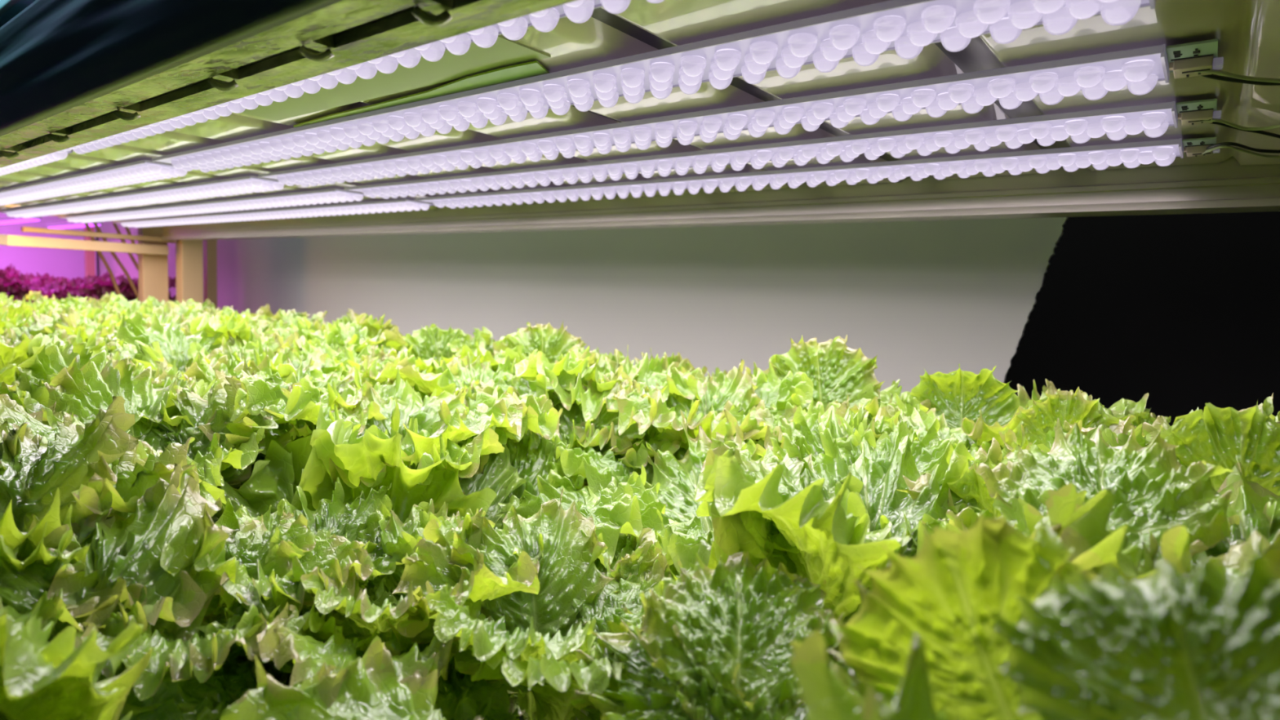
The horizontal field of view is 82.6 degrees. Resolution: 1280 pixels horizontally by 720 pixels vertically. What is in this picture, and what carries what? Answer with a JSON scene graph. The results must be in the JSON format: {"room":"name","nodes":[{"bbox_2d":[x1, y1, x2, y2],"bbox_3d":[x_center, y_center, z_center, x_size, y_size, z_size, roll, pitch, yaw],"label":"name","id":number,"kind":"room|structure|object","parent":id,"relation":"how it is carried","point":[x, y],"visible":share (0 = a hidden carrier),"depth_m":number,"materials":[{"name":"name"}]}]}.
{"room":"indoor vertical farm","nodes":[
{"label":"indoor vertical farm","id":0,"kind":"room"},
{"bbox_2d":[0,0,35,27],"bbox_3d":[-2.468,-1.898,1.456,14.000,0.100,5.400,7,6,38],"label":"ceiling","id":1,"kind":"structure","parent":0,"point":[20,6],"depth_m":4.58,"materials":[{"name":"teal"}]},
{"bbox_2d":[0,0,19,15],"bbox_3d":[-3.264,-1.994,3.033,4.400,0.060,1.500,7,6,38],"label":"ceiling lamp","id":2,"kind":"object","parent":1,"relation":"attached to","point":[5,5],"visible":1,"depth_m":4.35,"materials":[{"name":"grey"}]},
{"bbox_2d":[0,213,97,281],"bbox_3d":[-3.989,-0.474,3.877,0.100,2.500,1.800,7,6,38],"label":"wall","id":3,"kind":"structure","parent":0,"point":[69,264],"depth_m":4.33,"materials":[{"name":"grey"}]},
{"bbox_2d":[95,217,1068,395],"bbox_3d":[-1.666,-0.024,3.254,6.391,1.920,0.012,7,6,38],"label":"wall partition","id":4,"kind":"structure","parent":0,"point":[933,296],"depth_m":1.81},
{"bbox_2d":[1004,211,1279,426],"bbox_3d":[-0.897,-0.520,3.670,14.000,2.900,0.100,7,6,38],"label":"wall","id":5,"kind":"structure","parent":0,"point":[1182,310],"depth_m":1.87,"materials":[{"name":"black"}]},
{"bbox_3d":[-2.353,1.070,2.038,14.000,0.100,6.200,7,6,38],"label":"floor","id":6,"kind":"structure","parent":0,"visible":0},
{"bbox_2d":[84,226,217,309],"bbox_3d":[-2.948,-0.076,3.310,1.700,1.900,1.240,7,6,38],"label":"rack","id":7,"kind":"object","parent":6,"relation":"on","point":[210,246],"visible":0.02,"depth_m":3.23,"materials":[{"name":"white"}]},
{"bbox_2d":[0,268,33,301],"bbox_3d":[-2.517,-0.247,2.803,0.366,0.249,0.332,3,5,10],"label":"lettuce","id":8,"kind":"object","parent":7,"relation":"on","point":[5,280],"visible":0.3,"depth_m":2.83,"materials":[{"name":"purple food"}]},
{"bbox_2d":[0,216,41,224],"bbox_3d":[-2.618,-0.587,3.047,0.650,0.026,0.040,7,6,38],"label":"lamp","id":9,"kind":"object","parent":7,"relation":"attached to","point":[3,220],"visible":0.76,"depth_m":2.97,"materials":[{"name":"grey"}]},
{"bbox_2d":[5,270,51,288],"bbox_3d":[-2.636,-0.268,3.085,0.334,0.231,0.344,7,6,38],"label":"lettuce","id":10,"kind":"object","parent":7,"relation":"on","point":[39,280],"visible":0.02,"depth_m":3.13,"materials":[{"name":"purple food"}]},
{"bbox_2d":[2,276,89,302],"bbox_3d":[-2.405,-0.233,2.929,0.324,0.208,0.304,7,6,38],"label":"lettuce","id":11,"kind":"object","parent":7,"relation":"on","point":[56,288],"visible":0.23,"depth_m":2.90,"materials":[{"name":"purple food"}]},
{"bbox_2d":[45,221,102,229],"bbox_3d":[-2.494,-0.596,3.204,0.650,0.026,0.040,7,6,38],"label":"lamp","id":12,"kind":"object","parent":7,"relation":"attached to","point":[63,224],"visible":0.77,"depth_m":3.20,"materials":[{"name":"grey"}]},
{"bbox_2d":[48,223,100,229],"bbox_3d":[-2.494,-0.587,3.205,0.630,0.008,0.032,7,6,38],"label":"diffuser","id":13,"kind":"object","parent":12,"relation":"attached to","point":[57,226],"depth_m":3.21,"materials":[{"name":"purple"}]},
{"bbox_2d":[48,271,132,300],"bbox_3d":[-2.316,-0.256,3.048,0.352,0.240,0.349,-2,7,-41],"label":"lettuce","id":14,"kind":"object","parent":7,"relation":"on","point":[108,282],"visible":0.14,"depth_m":3.03,"materials":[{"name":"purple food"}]},
{"bbox_2d":[84,274,176,302],"bbox_3d":[-2.217,-0.266,3.179,0.400,0.246,0.362,3,5,7],"label":"lettuce","id":15,"kind":"object","parent":7,"relation":"on","point":[131,295],"visible":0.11,"depth_m":3.09,"materials":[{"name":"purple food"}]},
{"bbox_2d":[0,0,1279,303],"bbox_3d":[-0.594,0.292,1.216,3.730,1.750,1.100,7,6,38],"label":"rack","id":16,"kind":"object","parent":6,"relation":"on","point":[344,33],"visible":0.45,"depth_m":0.70,"materials":[{"name":"grey metal"}]},
{"bbox_2d":[0,149,72,176],"bbox_3d":[-1.435,-0.351,1.468,1.645,0.016,0.064,7,6,38],"label":"lamp","id":17,"kind":"object","parent":16,"relation":"attached to","point":[51,157],"visible":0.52,"depth_m":1.05,"materials":[{"name":"grey plastic"}]},
{"bbox_2d":[0,160,192,205],"bbox_3d":[-1.344,-0.358,1.584,1.645,0.016,0.064,7,6,38],"label":"lamp","id":18,"kind":"object","parent":16,"relation":"attached to","point":[143,171],"visible":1,"depth_m":1.25,"materials":[{"name":"grey plastic"}]},
{"bbox_2d":[84,222,120,294],"bbox_3d":[-1.980,-0.323,2.719,0.012,0.383,0.157,7,6,38],"label":"hose","id":19,"kind":"object","parent":16,"relation":"attached to","point":[111,273],"visible":0.6,"depth_m":2.71,"materials":[{"name":"brown"}]},
{"bbox_2d":[92,222,138,299],"bbox_3d":[-1.950,-0.329,2.757,0.012,0.400,0.211,7,6,38],"label":"hose","id":20,"kind":"object","parent":16,"relation":"attached to","point":[95,224],"visible":0.47,"depth_m":2.75,"materials":[{"name":"brown"}]},
{"bbox_2d":[0,175,285,217],"bbox_3d":[-1.253,-0.364,1.699,1.645,0.016,0.064,7,6,38],"label":"lamp","id":21,"kind":"object","parent":16,"relation":"attached to","point":[249,184],"visible":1,"depth_m":1.45,"materials":[{"name":"grey plastic"}]},
{"bbox_2d":[0,0,342,136],"bbox_3d":[-0.909,-0.283,0.915,3.300,0.087,0.031,7,6,38],"label":"plastic film","id":22,"kind":"object","parent":16,"relation":"attached to","point":[57,56],"visible":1,"depth_m":0.46,"materials":[{"name":"black plastic"}]},
{"bbox_2d":[58,188,364,222],"bbox_3d":[-1.163,-0.370,1.813,1.645,0.016,0.064,7,6,38],"label":"lamp","id":23,"kind":"object","parent":16,"relation":"attached to","point":[335,195],"visible":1,"depth_m":1.58,"materials":[{"name":"grey plastic"}]},
{"bbox_2d":[112,199,434,227],"bbox_3d":[-1.075,-0.376,1.925,1.645,0.016,0.064,7,6,38],"label":"lamp","id":24,"kind":"object","parent":16,"relation":"attached to","point":[401,205],"visible":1,"depth_m":1.71,"materials":[{"name":"grey plastic"}]},
{"bbox_2d":[204,396,503,617],"bbox_3d":[-0.283,0.184,0.583,0.307,0.329,0.240,7,6,38],"label":"lettuce","id":25,"kind":"object","parent":16,"relation":"on","point":[303,462],"visible":0.04,"depth_m":0.55,"materials":[{"name":"green plant"}]},
{"bbox_2d":[57,0,664,154],"bbox_3d":[-0.296,-0.221,0.579,1.196,0.016,0.064,7,6,38],"label":"lamp","id":26,"kind":"object","parent":16,"relation":"attached to","point":[579,11],"visible":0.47,"depth_m":0.51,"materials":[{"name":"grey plastic"}]},
{"bbox_2d":[240,35,551,127],"bbox_3d":[-0.238,-0.233,0.638,0.421,0.005,0.100,7,6,38],"label":"panel","id":27,"kind":"object","parent":16,"relation":"hanging from","point":[507,60],"visible":0.71,"depth_m":0.59,"materials":[{"name":"green"}]},
{"bbox_2d":[151,0,1164,172],"bbox_3d":[-0.205,-0.228,0.695,1.196,0.016,0.064,7,6,38],"label":"lamp","id":28,"kind":"object","parent":16,"relation":"attached to","point":[862,33],"visible":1,"depth_m":0.49,"materials":[{"name":"grey plastic"}]},
{"bbox_2d":[257,39,1279,186],"bbox_3d":[-0.081,-0.234,0.809,1.249,0.014,0.104,7,6,38],"label":"lamp","id":29,"kind":"object","parent":16,"relation":"attached to","point":[1140,69],"depth_m":0.58,"materials":[{"name":"grey plastic"}]},
{"bbox_2d":[1170,48,1213,61],"bbox_3d":[0.336,-0.186,0.444,0.021,0.001,0.018,7,6,38],"label":"print","id":30,"kind":"object","parent":29,"relation":"on","point":[1176,54],"depth_m":0.44,"materials":[{"name":"black"}]},
{"bbox_2d":[344,98,1279,199],"bbox_3d":[0.031,-0.240,0.943,1.260,0.014,0.163,7,6,38],"label":"lamp","id":31,"kind":"object","parent":16,"relation":"attached to","point":[1154,119],"depth_m":0.71,"materials":[{"name":"grey plastic"}]},
{"bbox_2d":[1179,104,1213,112],"bbox_3d":[0.425,-0.193,0.557,0.021,0.001,0.018,7,6,38],"label":"print","id":32,"kind":"object","parent":31,"relation":"on","point":[1183,108],"depth_m":0.56,"materials":[{"name":"black"}]},
{"bbox_2d":[415,137,1279,208],"bbox_3d":[0.097,-0.244,1.016,1.273,0.014,0.073,7,6,38],"label":"lamp","id":33,"kind":"object","parent":16,"relation":"attached to","point":[1163,152],"depth_m":0.84,"materials":[{"name":"grey plastic"}]},
{"bbox_2d":[1185,141,1213,146],"bbox_3d":[0.514,-0.199,0.670,0.021,0.001,0.018,7,6,38],"label":"print","id":34,"kind":"object","parent":33,"relation":"on","point":[1188,144],"depth_m":0.67,"materials":[{"name":"black"}]},
{"bbox_3d":[-0.778,0.164,1.296,3.060,0.025,0.956,7,6,38],"label":"tray","id":35,"kind":"object","parent":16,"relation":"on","visible":0},
{"bbox_2d":[518,708,587,719],"bbox_3d":[0.174,0.243,0.552,0.597,0.034,0.950,7,6,38],"label":"board","id":36,"kind":"object","parent":35,"relation":"on","point":[582,710],"visible":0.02,"depth_m":0.46,"materials":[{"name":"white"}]},
{"bbox_2d":[0,521,220,648],"bbox_3d":[-0.326,0.160,0.385,0.219,0.169,0.217,3,5,5],"label":"lettuce","id":37,"kind":"object","parent":36,"relation":"on","point":[190,600],"visible":0.07,"depth_m":0.35,"materials":[{"name":"green plant"}]},
{"bbox_2d":[0,462,348,719],"bbox_3d":[-0.255,0.157,0.281,0.278,0.199,0.220,7,7,43],"label":"lettuce","id":38,"kind":"object","parent":36,"relation":"on","point":[40,679],"visible":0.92,"depth_m":0.35,"materials":[{"name":"green plant"}]},
{"bbox_2d":[35,506,397,700],"bbox_3d":[-0.255,0.163,0.408,0.215,0.164,0.224,7,6,38],"label":"lettuce","id":39,"kind":"object","parent":36,"relation":"on","point":[299,550],"visible":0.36,"depth_m":0.37,"materials":[{"name":"green plant"}]},
{"bbox_2d":[147,477,441,698],"bbox_3d":[-0.211,0.164,0.455,0.201,0.159,0.221,-2,7,-39],"label":"lettuce","id":40,"kind":"object","parent":36,"relation":"on","point":[359,519],"visible":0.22,"depth_m":0.44,"materials":[{"name":"green plant"}]},
{"bbox_2d":[96,608,518,719],"bbox_3d":[-0.160,0.188,0.398,0.142,0.124,0.271,7,6,38],"label":"lettuce","id":41,"kind":"object","parent":36,"relation":"on","point":[191,699],"visible":0.11,"depth_m":0.35,"materials":[{"name":"green plant"}]},
{"bbox_2d":[193,498,540,719],"bbox_3d":[-0.148,0.171,0.434,0.220,0.153,0.208,5,6,29],"label":"lettuce","id":42,"kind":"object","parent":36,"relation":"on","point":[305,637],"visible":0.33,"depth_m":0.38,"materials":[{"name":"green plant"}]},
{"bbox_2d":[355,488,667,719],"bbox_3d":[-0.053,0.172,0.407,0.225,0.165,0.221,7,6,38],"label":"lettuce","id":43,"kind":"object","parent":36,"relation":"on","point":[528,642],"visible":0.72,"depth_m":0.42,"materials":[{"name":"green plant"}]},
{"bbox_2d":[366,416,666,568],"bbox_3d":[-0.103,0.149,0.595,0.196,0.172,0.322,-1,6,-33],"label":"lettuce","id":44,"kind":"object","parent":36,"relation":"on","point":[632,508],"visible":0.22,"depth_m":0.62,"materials":[{"name":"green plant"}]},
{"bbox_2d":[219,546,849,719],"bbox_3d":[0.008,0.178,0.274,0.331,0.182,0.212,0,6,-25],"label":"lettuce","id":45,"kind":"object","parent":36,"relation":"on","point":[733,613],"visible":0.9,"depth_m":0.31,"materials":[{"name":"green plant"}]},
{"bbox_2d":[571,359,813,465],"bbox_3d":[0.087,0.114,0.809,0.316,0.220,0.281,5,6,27],"label":"lettuce","id":46,"kind":"object","parent":36,"relation":"on","point":[785,395],"visible":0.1,"depth_m":0.77,"materials":[{"name":"green plant"}]},
{"bbox_2d":[496,399,893,579],"bbox_3d":[0.065,0.138,0.663,0.359,0.196,0.351,6,6,34],"label":"lettuce","id":47,"kind":"object","parent":36,"relation":"on","point":[602,472],"visible":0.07,"depth_m":0.66,"materials":[{"name":"green plant"}]},
{"bbox_2d":[596,408,870,656],"bbox_3d":[0.062,0.172,0.534,0.246,0.233,0.321,5,6,22],"label":"lettuce","id":48,"kind":"object","parent":36,"relation":"on","point":[678,480],"visible":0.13,"depth_m":0.62,"materials":[{"name":"green plant"}]},
{"bbox_2d":[762,334,905,424],"bbox_3d":[0.234,0.097,0.880,0.318,0.255,0.305,7,6,38],"label":"lettuce","id":49,"kind":"object","parent":36,"relation":"on","point":[838,372],"visible":0.11,"depth_m":0.86,"materials":[{"name":"green plant"}]},
{"bbox_2d":[657,398,1017,574],"bbox_3d":[0.147,0.145,0.560,0.311,0.209,0.322,0,6,-28],"label":"lettuce","id":50,"kind":"object","parent":36,"relation":"on","point":[803,431],"visible":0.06,"depth_m":0.58,"materials":[{"name":"green plant"}]},
{"bbox_2d":[711,392,969,458],"bbox_3d":[0.197,0.135,0.729,0.310,0.203,0.310,7,6,38],"label":"lettuce","id":51,"kind":"object","parent":36,"relation":"on","point":[752,426],"visible":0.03,"depth_m":0.72,"materials":[{"name":"green plant"}]},
{"bbox_2d":[693,422,1098,699],"bbox_3d":[0.155,0.156,0.385,0.280,0.218,0.350,3,5,6],"label":"lettuce","id":52,"kind":"object","parent":36,"relation":"on","point":[743,491],"visible":0.19,"depth_m":0.39,"materials":[{"name":"green plant"}]},
{"bbox_2d":[569,512,1279,719],"bbox_3d":[0.115,0.155,0.226,0.310,0.246,0.333,3,5,3],"label":"lettuce","id":53,"kind":"object","parent":36,"relation":"on","point":[989,620],"visible":0.98,"depth_m":0.17,"materials":[{"name":"green plant"}]},
{"bbox_2d":[835,363,1082,448],"bbox_3d":[0.368,0.120,0.788,0.352,0.237,0.329,1,5,-13],"label":"lettuce","id":54,"kind":"object","parent":36,"relation":"on","point":[962,396],"visible":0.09,"depth_m":0.76,"materials":[{"name":"green plant"}]},
{"bbox_2d":[872,386,1136,465],"bbox_3d":[0.316,0.135,0.618,0.339,0.233,0.344,7,6,38],"label":"lettuce","id":55,"kind":"object","parent":36,"relation":"on","point":[1037,424],"visible":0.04,"depth_m":0.58,"materials":[{"name":"green plant"}]},
{"bbox_2d":[830,417,1279,660],"bbox_3d":[0.259,0.156,0.298,0.341,0.242,0.364,2,5,-10],"label":"lettuce","id":56,"kind":"object","parent":36,"relation":"on","point":[1105,500],"visible":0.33,"depth_m":0.35,"materials":[{"name":"green plant"}]},
{"bbox_2d":[896,395,1279,531],"bbox_3d":[0.320,0.142,0.444,0.334,0.251,0.310,2,5,-7],"label":"lettuce","id":57,"kind":"object","parent":36,"relation":"on","point":[1214,435],"visible":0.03,"depth_m":0.41,"materials":[{"name":"green plant"}]},
{"bbox_2d":[969,391,1279,462],"bbox_3d":[0.462,0.138,0.691,0.341,0.227,0.336,6,6,33],"label":"lettuce","id":58,"kind":"object","parent":36,"relation":"on","point":[1123,408],"visible":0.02,"depth_m":0.75,"materials":[{"name":"green plant"}]},
{"bbox_2d":[1086,392,1279,447],"bbox_3d":[0.470,0.149,0.524,0.351,0.235,0.345,7,6,38],"label":"lettuce","id":59,"kind":"object","parent":36,"relation":"on","point":[1145,428],"visible":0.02,"depth_m":0.57,"materials":[{"name":"green plant"}]},
{"bbox_3d":[-0.297,0.189,0.919,0.597,0.034,0.950,7,6,38],"label":"board","id":60,"kind":"object","parent":35,"relation":"on","visible":0},
{"bbox_2d":[8,373,57,408],"bbox_3d":[-0.601,0.109,0.618,0.291,0.204,0.281,0,6,-28],"label":"lettuce","id":61,"kind":"object","parent":60,"relation":"on","point":[38,391],"visible":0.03,"depth_m":0.63,"materials":[{"name":"green plant"}]},
{"bbox_2d":[0,422,162,485],"bbox_3d":[-0.498,0.121,0.510,0.312,0.208,0.298,1,5,-15],"label":"lettuce","id":62,"kind":"object","parent":60,"relation":"on","point":[11,438],"visible":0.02,"depth_m":0.47,"materials":[{"name":"green plant"}]},
{"bbox_2d":[0,395,226,632],"bbox_3d":[-0.377,0.133,0.410,0.286,0.212,0.276,7,6,38],"label":"lettuce","id":63,"kind":"object","parent":60,"relation":"on","point":[68,481],"visible":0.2,"depth_m":0.44,"materials":[{"name":"green plant"}]},
{"bbox_2d":[0,342,231,437],"bbox_3d":[-0.491,0.098,0.681,0.316,0.223,0.305,4,5,17],"label":"lettuce","id":64,"kind":"object","parent":60,"relation":"on","point":[44,362],"visible":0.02,"depth_m":0.67,"materials":[{"name":"green plant"}]},
{"bbox_2d":[115,339,177,372],"bbox_3d":[-0.632,0.085,0.806,0.321,0.215,0.222,0,6,-27],"label":"lettuce","id":65,"kind":"object","parent":60,"relation":"on","point":[149,355],"visible":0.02,"depth_m":0.84,"materials":[{"name":"green plant"}]},
{"bbox_2d":[0,356,301,523],"bbox_3d":[-0.413,0.111,0.588,0.259,0.221,0.303,2,5,-9],"label":"lettuce","id":66,"kind":"object","parent":60,"relation":"on","point":[82,392],"visible":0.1,"depth_m":0.61,"materials":[{"name":"green plant"}]},
{"bbox_2d":[31,312,300,377],"bbox_3d":[-0.602,0.058,0.989,0.313,0.238,0.346,6,6,31],"label":"lettuce","id":67,"kind":"object","parent":60,"relation":"on","point":[172,340],"visible":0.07,"depth_m":1.00,"materials":[{"name":"green plant"}]},
{"bbox_2d":[106,335,364,391],"bbox_3d":[-0.474,0.084,0.876,0.350,0.218,0.344,6,6,31],"label":"lettuce","id":68,"kind":"object","parent":60,"relation":"on","point":[344,362],"visible":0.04,"depth_m":0.93,"materials":[{"name":"green plant"}]},
{"bbox_2d":[179,353,422,487],"bbox_3d":[-0.364,0.102,0.768,0.309,0.212,0.321,0,6,-25],"label":"lettuce","id":69,"kind":"object","parent":60,"relation":"on","point":[204,375],"visible":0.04,"depth_m":0.74,"materials":[{"name":"green plant"}]},
{"bbox_2d":[289,319,424,363],"bbox_3d":[-0.439,0.049,1.219,0.330,0.230,0.332,4,5,16],"label":"lettuce","id":70,"kind":"object","parent":60,"relation":"on","point":[338,331],"visible":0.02,"depth_m":1.15,"materials":[{"name":"green plant"}]},
{"bbox_2d":[292,337,423,373],"bbox_3d":[-0.438,0.077,1.036,0.305,0.207,0.304,7,6,38],"label":"lettuce","id":71,"kind":"object","parent":60,"relation":"on","point":[378,353],"visible":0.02,"depth_m":1.08,"materials":[{"name":"green plant"}]},
{"bbox_2d":[197,366,562,489],"bbox_3d":[-0.240,0.113,0.694,0.328,0.213,0.264,5,6,25],"label":"lettuce","id":72,"kind":"object","parent":60,"relation":"on","point":[490,420],"visible":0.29,"depth_m":0.63,"materials":[{"name":"green plant"}]},
{"bbox_2d":[302,353,476,407],"bbox_3d":[-0.298,0.094,0.942,0.311,0.202,0.289,6,6,33],"label":"lettuce","id":73,"kind":"object","parent":60,"relation":"on","point":[371,372],"visible":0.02,"depth_m":0.88,"materials":[{"name":"green plant"}]},
{"bbox_2d":[357,338,528,373],"bbox_3d":[-0.304,0.070,1.106,0.328,0.220,0.315,3,5,4],"label":"lettuce","id":74,"kind":"object","parent":60,"relation":"on","point":[486,355],"visible":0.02,"depth_m":1.04,"materials":[{"name":"green plant"}]},
{"bbox_2d":[355,349,590,443],"bbox_3d":[-0.199,0.097,0.845,0.342,0.222,0.332,7,6,38],"label":"lettuce","id":75,"kind":"object","parent":60,"relation":"on","point":[443,380],"visible":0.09,"depth_m":0.82,"materials":[{"name":"green plant"}]},
{"bbox_2d":[447,328,523,358],"bbox_3d":[-0.255,0.054,1.287,0.299,0.224,0.355,7,6,38],"label":"lettuce","id":76,"kind":"object","parent":60,"relation":"on","point":[455,346],"visible":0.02,"depth_m":1.29,"materials":[{"name":"green plant"}]},
{"bbox_2d":[446,353,603,394],"bbox_3d":[-0.153,0.094,1.006,0.285,0.203,0.336,5,6,28],"label":"lettuce","id":77,"kind":"object","parent":60,"relation":"on","point":[454,370],"visible":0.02,"depth_m":0.92,"materials":[{"name":"green plant"}]},
{"bbox_2d":[492,321,625,368],"bbox_3d":[-0.129,0.057,1.184,0.316,0.247,0.308,7,7,42],"label":"lettuce","id":78,"kind":"object","parent":60,"relation":"on","point":[553,342],"visible":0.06,"depth_m":1.21,"materials":[{"name":"green plant"}]},
{"bbox_2d":[475,345,712,448],"bbox_3d":[-0.049,0.097,0.896,0.328,0.227,0.347,7,6,38],"label":"lettuce","id":79,"kind":"object","parent":60,"relation":"on","point":[694,384],"visible":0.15,"depth_m":0.84,"materials":[{"name":"green plant"}]},
{"bbox_2d":[515,364,711,489],"bbox_3d":[-0.045,0.112,0.817,0.273,0.212,0.187,7,6,38],"label":"lettuce","id":80,"kind":"object","parent":60,"relation":"on","point":[673,439],"visible":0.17,"depth_m":0.76,"materials":[{"name":"green plant"}]},
{"bbox_2d":[566,343,727,384],"bbox_3d":[-0.012,0.086,1.086,0.334,0.218,0.328,7,6,38],"label":"lettuce","id":81,"kind":"object","parent":60,"relation":"on","point":[580,353],"visible":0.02,"depth_m":1.11,"materials":[{"name":"green plant"}]},
{"bbox_3d":[-0.768,0.135,1.287,0.597,0.034,0.950,7,6,38],"label":"board","id":82,"kind":"object","parent":35,"relation":"on","visible":0},
{"bbox_2d":[0,363,17,385],"bbox_3d":[-0.830,0.074,0.875,0.261,0.206,0.188,7,6,38],"label":"lettuce","id":83,"kind":"object","parent":82,"relation":"on","point":[7,375],"visible":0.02,"depth_m":0.83,"materials":[{"name":"green plant"}]},
{"bbox_2d":[2,310,76,340],"bbox_3d":[-0.986,0.039,1.096,0.304,0.224,0.358,7,6,38],"label":"lettuce","id":84,"kind":"object","parent":82,"relation":"on","point":[46,324],"visible":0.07,"depth_m":1.15,"materials":[{"name":"green plant"}]},
{"bbox_2d":[0,324,115,381],"bbox_3d":[-0.876,0.053,0.994,0.299,0.225,0.347,5,6,30],"label":"lettuce","id":85,"kind":"object","parent":82,"relation":"on","point":[15,352],"visible":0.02,"depth_m":0.96,"materials":[{"name":"green plant"}]},
{"bbox_2d":[11,319,151,343],"bbox_3d":[-0.990,0.030,1.269,0.312,0.210,0.338,7,6,38],"label":"lettuce","id":86,"kind":"object","parent":82,"relation":"on","point":[111,331],"visible":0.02,"depth_m":1.22,"materials":[{"name":"green plant"}]},
{"bbox_2d":[26,328,183,357],"bbox_3d":[-0.723,0.059,1.048,0.312,0.216,0.331,7,6,38],"label":"lettuce","id":87,"kind":"object","parent":82,"relation":"on","point":[38,340],"visible":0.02,"depth_m":0.94,"materials":[{"name":"green plant"}]},
{"bbox_2d":[74,302,226,337],"bbox_3d":[-0.933,0.006,1.438,0.323,0.234,0.339,2,5,-11],"label":"lettuce","id":88,"kind":"object","parent":82,"relation":"on","point":[91,327],"visible":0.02,"depth_m":1.38,"materials":[{"name":"green plant"}]},
{"bbox_2d":[221,315,310,337],"bbox_3d":[-0.775,0.017,1.491,0.327,0.215,0.314,7,6,38],"label":"lettuce","id":89,"kind":"object","parent":82,"relation":"on","point":[303,320],"visible":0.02,"depth_m":1.51,"materials":[{"name":"green plant"}]},
{"bbox_2d":[186,311,369,359],"bbox_3d":[-0.580,0.045,1.137,0.356,0.241,0.313,2,5,-10],"label":"lettuce","id":90,"kind":"object","parent":82,"relation":"on","point":[212,326],"visible":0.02,"depth_m":1.06,"materials":[{"name":"green plant"}]},
{"bbox_2d":[234,319,334,333],"bbox_3d":[-0.654,0.029,1.402,0.308,0.219,0.315,7,6,38],"label":"lettuce","id":91,"kind":"object","parent":82,"relation":"on","point":[316,326],"visible":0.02,"depth_m":1.36,"materials":[{"name":"green plant"}]},
{"bbox_2d":[247,308,359,333],"bbox_3d":[-0.756,-0.004,1.652,0.304,0.230,0.327,1,5,-18],"label":"lettuce","id":92,"kind":"object","parent":82,"relation":"on","point":[280,315],"visible":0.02,"depth_m":1.66,"materials":[{"name":"green plant"}]},
{"bbox_2d":[260,324,408,353],"bbox_3d":[-0.543,0.044,1.284,0.338,0.220,0.298,3,5,3],"label":"lettuce","id":93,"kind":"object","parent":82,"relation":"on","point":[395,340],"visible":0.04,"depth_m":1.28,"materials":[{"name":"green plant"}]},
{"bbox_2d":[355,312,405,351],"bbox_3d":[-0.504,0.022,1.468,0.368,0.233,0.339,2,5,-7],"label":"lettuce","id":94,"kind":"object","parent":82,"relation":"on","point":[363,320],"visible":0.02,"depth_m":1.41,"materials":[{"name":"green plant"}]},
{"bbox_2d":[367,323,500,362],"bbox_3d":[-0.357,0.042,1.379,0.338,0.223,0.337,-2,7,-40],"label":"lettuce","id":95,"kind":"object","parent":82,"relation":"on","point":[426,341],"visible":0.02,"depth_m":1.36,"materials":[{"name":"green plant"}]},
{"bbox_3d":[-1.239,0.081,1.655,0.597,0.034,0.950,7,6,38],"label":"board","id":96,"kind":"object","parent":35,"relation":"on","visible":0},
{"bbox_2d":[0,309,65,328],"bbox_3d":[-1.136,0.123,1.371,0.370,0.433,0.318,7,6,38],"label":"lettuce","id":97,"kind":"object","parent":96,"relation":"on","point":[19,320],"visible":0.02,"depth_m":1.27,"materials":[{"name":"green plant"}]},
{"bbox_2d":[0,297,66,319],"bbox_3d":[-1.335,-0.020,1.545,0.310,0.231,0.333,7,6,38],"label":"lettuce","id":98,"kind":"object","parent":96,"relation":"on","point":[26,306],"visible":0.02,"depth_m":1.51,"materials":[{"name":"green plant"}]},
{"bbox_2d":[39,302,154,321],"bbox_3d":[-1.186,-0.013,1.616,0.315,0.217,0.324,7,6,38],"label":"lettuce","id":99,"kind":"object","parent":96,"relation":"on","point":[44,308],"visible":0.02,"depth_m":1.62,"materials":[{"name":"green plant"}]},
{"bbox_2d":[75,297,219,321],"bbox_3d":[-1.158,-0.034,1.763,0.324,0.235,0.352,1,5,-20],"label":"lettuce","id":100,"kind":"object","parent":96,"relation":"on","point":[190,308],"visible":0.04,"depth_m":1.70,"materials":[{"name":"green plant"}]},
{"bbox_2d":[150,308,271,328],"bbox_3d":[-0.920,0.000,1.574,0.350,0.222,0.336,4,5,12],"label":"lettuce","id":101,"kind":"object","parent":96,"relation":"on","point":[262,322],"visible":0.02,"depth_m":1.57,"materials":[{"name":"green plant"}]},
{"bbox_2d":[209,306,327,330],"bbox_3d":[-0.882,-0.016,1.772,0.340,0.222,0.328,0,6,-25],"label":"lettuce","id":102,"kind":"object","parent":96,"relation":"on","point":[319,315],"visible":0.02,"depth_m":1.73,"materials":[{"name":"green plant"}]},
{"bbox_3d":[-1.710,0.027,2.023,0.597,0.034,0.950,7,6,38],"label":"board","id":103,"kind":"object","parent":35,"relation":"on","visible":0},
{"bbox_2d":[1,297,85,311],"bbox_3d":[-1.572,-0.057,1.899,0.322,0.219,0.343,7,6,38],"label":"lettuce","id":104,"kind":"object","parent":103,"relation":"on","point":[10,300],"visible":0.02,"depth_m":1.84,"materials":[{"name":"green plant"}]},
{"bbox_2d":[0,293,88,309],"bbox_3d":[-1.677,-0.072,1.995,0.353,0.224,0.342,7,6,38],"label":"lettuce","id":105,"kind":"object","parent":103,"relation":"on","point":[77,303],"visible":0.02,"depth_m":2.01,"materials":[{"name":"green plant"}]},
{"bbox_2d":[26,290,111,305],"bbox_3d":[-1.790,-0.104,2.292,0.310,0.225,0.341,7,6,38],"label":"lettuce","id":106,"kind":"object","parent":103,"relation":"on","point":[35,295],"visible":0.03,"depth_m":2.25,"materials":[{"name":"green plant"}]},
{"bbox_2d":[105,291,224,312],"bbox_3d":[-1.377,-0.077,2.131,0.338,0.235,0.340,7,6,38],"label":"lettuce","id":107,"kind":"object","parent":103,"relation":"on","point":[151,301],"visible":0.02,"depth_m":2.09,"materials":[{"name":"green plant"}]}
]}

